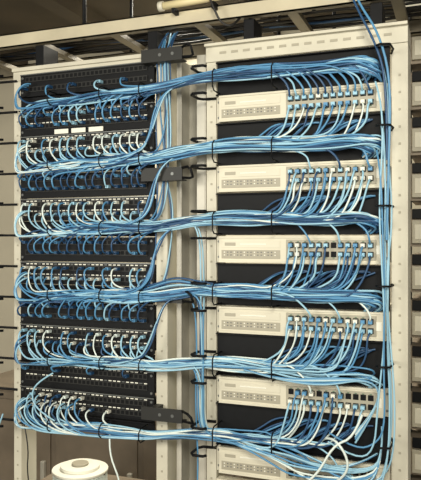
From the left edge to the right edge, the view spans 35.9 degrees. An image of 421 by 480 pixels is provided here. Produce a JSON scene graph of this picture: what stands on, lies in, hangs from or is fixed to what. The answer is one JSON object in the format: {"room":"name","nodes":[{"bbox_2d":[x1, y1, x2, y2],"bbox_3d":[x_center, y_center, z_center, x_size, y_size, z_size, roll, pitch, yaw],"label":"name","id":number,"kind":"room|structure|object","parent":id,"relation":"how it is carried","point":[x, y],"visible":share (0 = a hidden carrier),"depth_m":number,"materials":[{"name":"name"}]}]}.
{"room":"server room","nodes":[
{"label":"server room","id":0,"kind":"room"},
{"bbox_2d":[0,0,392,64],"bbox_3d":[-0.526,-1.020,1.054,5.600,0.160,4.500,0,0,21],"label":"ceiling","id":1,"kind":"structure","parent":0,"point":[16,16],"depth_m":2.83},
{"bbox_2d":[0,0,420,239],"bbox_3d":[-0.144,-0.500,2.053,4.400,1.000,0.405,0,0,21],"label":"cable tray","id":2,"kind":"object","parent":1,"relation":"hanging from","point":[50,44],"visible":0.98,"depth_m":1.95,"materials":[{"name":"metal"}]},
{"bbox_2d":[0,17,420,479],"bbox_3d":[0.260,0.250,3.109,5.600,2.500,0.100,0,0,21],"label":"wall","id":3,"kind":"structure","parent":0,"point":[7,89],"depth_m":3.58,"materials":[{"name":"paint"}]},
{"bbox_3d":[-0.526,1.525,1.054,5.600,0.050,4.500,0,0,21],"label":"floor","id":4,"kind":"structure","parent":0,"visible":0},
{"bbox_2d":[41,473,143,479],"bbox_3d":[-0.433,1.215,2.389,0.520,0.570,0.380,0,0,21],"label":"side table","id":5,"kind":"object","parent":4,"relation":"on","point":[49,477],"visible":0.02,"depth_m":2.54,"materials":[{"name":"brown laminate"}]},
{"bbox_2d":[52,458,107,479],"bbox_3d":[-0.469,0.865,2.338,0.209,0.130,0.209,0,0,4],"label":"spool","id":6,"kind":"object","parent":5,"relation":"on","point":[81,468],"visible":1,"depth_m":2.30,"materials":[{"name":"beige plastic"}]},
{"bbox_2d":[0,42,193,479],"bbox_3d":[-0.381,0.472,2.005,0.751,2.055,0.220,0,0,21],"label":"rack","id":7,"kind":"object","parent":4,"relation":"on","point":[165,412],"visible":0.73,"depth_m":1.95,"materials":[{"name":"beige metal"}]},
{"bbox_2d":[18,408,154,442],"bbox_3d":[-0.401,0.565,1.981,0.476,0.048,0.080,0,0,21],"label":"cable manager","id":8,"kind":"object","parent":7,"relation":"in","point":[142,425],"visible":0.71,"depth_m":1.98,"materials":[{"name":"black metal"}]},
{"bbox_2d":[18,345,154,373],"bbox_3d":[-0.401,0.365,1.981,0.476,0.048,0.080,0,0,21],"label":"cable manager","id":9,"kind":"object","parent":7,"relation":"attached to","point":[24,349],"visible":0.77,"depth_m":2.02,"materials":[{"name":"black metal"}]},
{"bbox_2d":[18,220,154,236],"bbox_3d":[-0.401,-0.035,1.981,0.476,0.048,0.080,0,0,21],"label":"cable manager","id":10,"kind":"object","parent":7,"relation":"attached to","point":[30,227],"visible":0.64,"depth_m":2.05,"materials":[{"name":"black metal"}]},
{"bbox_2d":[18,151,154,174],"bbox_3d":[-0.401,-0.235,1.981,0.476,0.048,0.080,0,0,21],"label":"cable manager","id":11,"kind":"object","parent":7,"relation":"attached to","point":[49,159],"visible":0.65,"depth_m":2.00,"materials":[{"name":"black metal"}]},
{"bbox_2d":[18,82,154,112],"bbox_3d":[-0.401,-0.435,1.981,0.476,0.048,0.080,0,0,21],"label":"cable manager","id":12,"kind":"object","parent":7,"relation":"attached to","point":[33,98],"visible":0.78,"depth_m":2.01,"materials":[{"name":"black metal"}]},
{"bbox_2d":[20,102,154,136],"bbox_3d":[-0.380,-0.371,2.035,0.476,0.076,0.064,0,0,21],"label":"panel","id":13,"kind":"object","parent":7,"relation":"in","point":[91,125],"visible":0.7,"depth_m":2.00,"materials":[{"name":"grey metal"}]},
{"bbox_2d":[21,284,154,304],"bbox_3d":[-0.401,0.165,1.981,0.476,0.048,0.080,0,0,21],"label":"cable manager","id":14,"kind":"object","parent":7,"relation":"attached to","point":[73,287],"visible":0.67,"depth_m":2.04,"materials":[{"name":"black metal"}]},
{"bbox_2d":[20,196,155,220],"bbox_3d":[-0.380,-0.096,2.035,0.476,0.070,0.062,0,0,21],"label":"panel","id":15,"kind":"object","parent":7,"relation":"in","point":[133,200],"visible":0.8,"depth_m":2.00,"materials":[{"name":"grey metal"}]},
{"bbox_2d":[20,128,155,158],"bbox_3d":[-0.380,-0.296,2.035,0.476,0.070,0.062,0,0,21],"label":"panel","id":16,"kind":"object","parent":7,"relation":"in","point":[150,146],"visible":0.69,"depth_m":2.00,"materials":[{"name":"grey metal"}]},
{"bbox_2d":[20,385,156,421],"bbox_3d":[-0.380,0.504,2.035,0.476,0.070,0.062,0,0,21],"label":"panel","id":17,"kind":"object","parent":7,"relation":"in","point":[121,406],"visible":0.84,"depth_m":1.99,"materials":[{"name":"grey metal"}]},
{"bbox_2d":[20,361,156,397],"bbox_3d":[-0.380,0.429,2.035,0.476,0.076,0.062,0,0,21],"label":"panel","id":18,"kind":"object","parent":7,"relation":"in","point":[144,384],"visible":0.89,"depth_m":2.00,"materials":[{"name":"grey metal"}]},
{"bbox_2d":[20,323,156,354],"bbox_3d":[-0.380,0.304,2.035,0.476,0.070,0.062,0,0,21],"label":"panel","id":19,"kind":"object","parent":7,"relation":"in","point":[57,330],"visible":0.73,"depth_m":2.00,"materials":[{"name":"grey metal"}]},
{"bbox_2d":[20,301,156,329],"bbox_3d":[-0.380,0.229,2.035,0.476,0.076,0.062,0,0,21],"label":"panel","id":20,"kind":"object","parent":7,"relation":"in","point":[150,314],"visible":0.63,"depth_m":2.00,"materials":[{"name":"grey metal"}]},
{"bbox_2d":[20,261,156,286],"bbox_3d":[-0.380,0.104,2.035,0.476,0.070,0.062,0,0,21],"label":"panel","id":21,"kind":"object","parent":7,"relation":"in","point":[123,273],"visible":0.78,"depth_m":2.00,"materials":[{"name":"grey metal"}]},
{"bbox_2d":[20,237,156,262],"bbox_3d":[-0.380,0.029,2.035,0.476,0.076,0.062,0,0,21],"label":"panel","id":22,"kind":"object","parent":7,"relation":"in","point":[124,255],"visible":0.68,"depth_m":2.00,"materials":[{"name":"grey metal"}]},
{"bbox_2d":[20,170,156,198],"bbox_3d":[-0.380,-0.171,2.035,0.476,0.076,0.062,0,0,21],"label":"panel","id":23,"kind":"object","parent":7,"relation":"in","point":[130,191],"visible":0.66,"depth_m":2.00,"materials":[{"name":"grey metal"}]},
{"bbox_2d":[20,62,156,96],"bbox_3d":[-0.380,-0.496,2.035,0.476,0.070,0.062,0,0,21],"label":"panel","id":24,"kind":"object","parent":7,"relation":"attached to","point":[84,78],"visible":0.91,"depth_m":2.00,"materials":[{"name":"grey metal"}]},
{"bbox_2d":[103,31,211,363],"bbox_3d":[-0.141,-0.126,1.908,0.350,0.990,0.106,0,0,21],"label":"vertical cable","id":25,"kind":"object","parent":7,"relation":"attached to","point":[166,66],"visible":0.84,"depth_m":1.89,"materials":[{"name":"blue plastic"}]},
{"bbox_2d":[0,372,362,479],"bbox_3d":[-0.178,0.704,1.865,1.216,0.593,0.053,0,0,22],"label":"cables","id":26,"kind":"object","parent":7,"relation":"attached to","point":[41,380],"visible":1,"depth_m":1.66,"materials":[{"name":"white plastic"}]},
{"bbox_2d":[177,54,206,479],"bbox_3d":[-0.041,0.477,1.968,0.094,2.045,0.094,0,0,21],"label":"duct","id":27,"kind":"object","parent":7,"relation":"attached to","point":[191,112],"visible":0.5,"depth_m":1.98,"materials":[{"name":"beige metal"}]},
{"bbox_2d":[0,370,268,479],"bbox_3d":[-0.433,1.090,3.047,1.390,0.820,0.450,0,0,21],"label":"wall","id":28,"kind":"structure","parent":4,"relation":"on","point":[131,458],"depth_m":2.90,"materials":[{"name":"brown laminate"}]},
{"bbox_2d":[190,20,410,479],"bbox_3d":[0.275,0.470,1.861,0.600,2.060,0.420,0,0,21],"label":"rack","id":29,"kind":"object","parent":4,"relation":"on","point":[397,35],"visible":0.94,"depth_m":1.73,"materials":[{"name":"beige metal"}]},
{"bbox_2d":[14,319,382,442],"bbox_3d":[-0.087,0.365,1.860,1.129,0.311,0.064,0,0,21],"label":"cable bundle","id":30,"kind":"object","parent":29,"relation":"attached to","point":[321,374],"visible":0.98,"depth_m":1.75,"materials":[{"name":"blue plastic"}]},
{"bbox_2d":[168,226,243,479],"bbox_3d":[-0.019,0.354,1.828,0.246,0.816,0.035,0,0,21],"label":"vertical cable","id":31,"kind":"object","parent":29,"relation":"attached to","point":[200,402],"visible":0.84,"depth_m":1.83,"materials":[{"name":"blue plastic"}]},
{"bbox_2d":[217,475,251,479],"bbox_3d":[0.245,0.740,1.781,0.478,0.120,0.032,0,0,21],"label":"panel","id":32,"kind":"object","parent":29,"relation":"attached to","point":[221,477],"visible":1,"depth_m":1.85,"materials":[{"name":"beige metal"}]},
{"bbox_2d":[212,112,385,165],"bbox_3d":[0.231,-0.271,1.743,0.478,0.118,0.080,0,0,21],"label":"cable manager","id":33,"kind":"object","parent":29,"relation":"attached to","point":[253,128],"visible":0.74,"depth_m":1.78,"materials":[{"name":"black metal"}]},
{"bbox_2d":[14,101,380,189],"bbox_3d":[-0.084,-0.259,1.860,1.131,0.203,0.060,0,0,21],"label":"cable bundle","id":34,"kind":"object","parent":33,"relation":"attached to","point":[315,142],"visible":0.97,"depth_m":1.80,"materials":[{"name":"blue plastic"}]},
{"bbox_2d":[212,401,389,464],"bbox_3d":[0.231,0.521,1.743,0.478,0.118,0.080,0,0,21],"label":"cable manager","id":35,"kind":"object","parent":29,"relation":"attached to","point":[232,416],"visible":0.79,"depth_m":1.76,"materials":[{"name":"black metal"}]},
{"bbox_2d":[14,393,382,479],"bbox_3d":[-0.087,0.517,1.857,1.130,0.219,0.067,0,0,21],"label":"cable bundle","id":36,"kind":"object","parent":35,"relation":"attached to","point":[293,444],"visible":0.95,"depth_m":1.76,"materials":[{"name":"blue plastic"}]},
{"bbox_2d":[212,332,389,387],"bbox_3d":[0.231,0.323,1.743,0.478,0.118,0.080,0,0,21],"label":"cable manager","id":37,"kind":"object","parent":29,"relation":"attached to","point":[228,344],"visible":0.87,"depth_m":1.79,"materials":[{"name":"black metal"}]},
{"bbox_2d":[212,263,389,310],"bbox_3d":[0.231,0.125,1.743,0.478,0.118,0.080,0,0,21],"label":"cable manager","id":38,"kind":"object","parent":29,"relation":"attached to","point":[253,273],"visible":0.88,"depth_m":1.79,"materials":[{"name":"black metal"}]},
{"bbox_2d":[13,246,382,321],"bbox_3d":[-0.086,0.127,1.859,1.134,0.231,0.059,0,0,21],"label":"cable bundle","id":39,"kind":"object","parent":38,"relation":"attached to","point":[332,292],"visible":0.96,"depth_m":1.79,"materials":[{"name":"blue plastic"}]},
{"bbox_2d":[212,189,389,234],"bbox_3d":[0.231,-0.073,1.743,0.478,0.118,0.080,0,0,21],"label":"cable manager","id":40,"kind":"object","parent":29,"relation":"attached to","point":[258,201],"visible":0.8,"depth_m":1.79,"materials":[{"name":"black metal"}]},
{"bbox_2d":[14,169,383,253],"bbox_3d":[-0.085,-0.073,1.860,1.131,0.228,0.061,0,0,21],"label":"cable bundle","id":41,"kind":"object","parent":40,"relation":"attached to","point":[298,216],"visible":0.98,"depth_m":1.78,"materials":[{"name":"blue plastic"}]},
{"bbox_2d":[212,45,389,96],"bbox_3d":[0.231,-0.457,1.743,0.478,0.094,0.080,0,0,21],"label":"cable manager","id":42,"kind":"object","parent":29,"relation":"attached to","point":[273,84],"visible":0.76,"depth_m":1.77,"materials":[{"name":"black metal"}]},
{"bbox_2d":[14,55,381,126],"bbox_3d":[-0.087,-0.427,1.861,1.125,0.138,0.059,0,0,21],"label":"cable bundle","id":43,"kind":"object","parent":42,"relation":"attached to","point":[367,66],"visible":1,"depth_m":1.79,"materials":[{"name":"blue plastic"}]},
{"bbox_2d":[217,435,391,479],"bbox_3d":[0.285,0.620,1.886,0.478,0.074,0.287,0,0,21],"label":"switch","id":44,"kind":"object","parent":29,"relation":"in","point":[233,460],"visible":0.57,"depth_m":1.79,"materials":[{"name":"beige paint"}]},
{"bbox_2d":[217,369,391,417],"bbox_3d":[0.285,0.422,1.886,0.478,0.074,0.287,0,0,21],"label":"switch","id":45,"kind":"object","parent":29,"relation":"in","point":[251,391],"visible":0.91,"depth_m":1.76,"materials":[{"name":"beige paint"}]},
{"bbox_2d":[217,303,391,340],"bbox_3d":[0.285,0.224,1.886,0.478,0.074,0.287,0,0,21],"label":"switch","id":46,"kind":"object","parent":29,"relation":"in","point":[259,320],"visible":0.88,"depth_m":1.77,"materials":[{"name":"beige paint"}]},
{"bbox_2d":[217,236,391,263],"bbox_3d":[0.285,0.026,1.886,0.478,0.074,0.287,0,0,21],"label":"switch","id":47,"kind":"object","parent":29,"relation":"in","point":[235,249],"visible":0.78,"depth_m":1.77,"materials":[{"name":"beige paint"}]},
{"bbox_2d":[217,159,391,192],"bbox_3d":[0.162,-0.172,1.481,0.528,0.074,0.657,0,0,21],"label":"switch","id":48,"kind":"object","parent":29,"relation":"in","point":[253,178],"visible":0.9,"depth_m":1.38,"materials":[{"name":"beige paint"}]},
{"bbox_2d":[217,82,391,124],"bbox_3d":[0.285,-0.370,1.886,0.478,0.074,0.287,0,0,21],"label":"switch","id":49,"kind":"object","parent":29,"relation":"in","point":[272,105],"visible":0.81,"depth_m":1.77,"materials":[{"name":"beige paint"}]},
{"bbox_2d":[22,77,372,474],"bbox_3d":[-0.089,0.064,1.878,1.092,1.098,0.023,0,0,22],"label":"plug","id":50,"kind":"object","parent":49,"relation":"attached to","point":[297,392],"visible":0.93,"depth_m":1.95,"materials":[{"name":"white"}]},
{"bbox_2d":[328,69,395,479],"bbox_3d":[0.386,0.102,1.660,0.170,1.079,0.047,0,0,29],"label":"vertical cable","id":51,"kind":"object","parent":29,"relation":"attached to","point":[385,265],"visible":0.95,"depth_m":1.62,"materials":[{"name":"blue plastic"}]},
{"bbox_2d":[405,1,420,479],"bbox_3d":[0.897,0.380,2.075,0.530,2.240,0.377,0,0,21],"label":"equipment rack","id":52,"kind":"object","parent":4,"relation":"on","point":[415,40],"visible":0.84,"depth_m":1.98,"materials":[{"name":"grey metal"}]}
]}

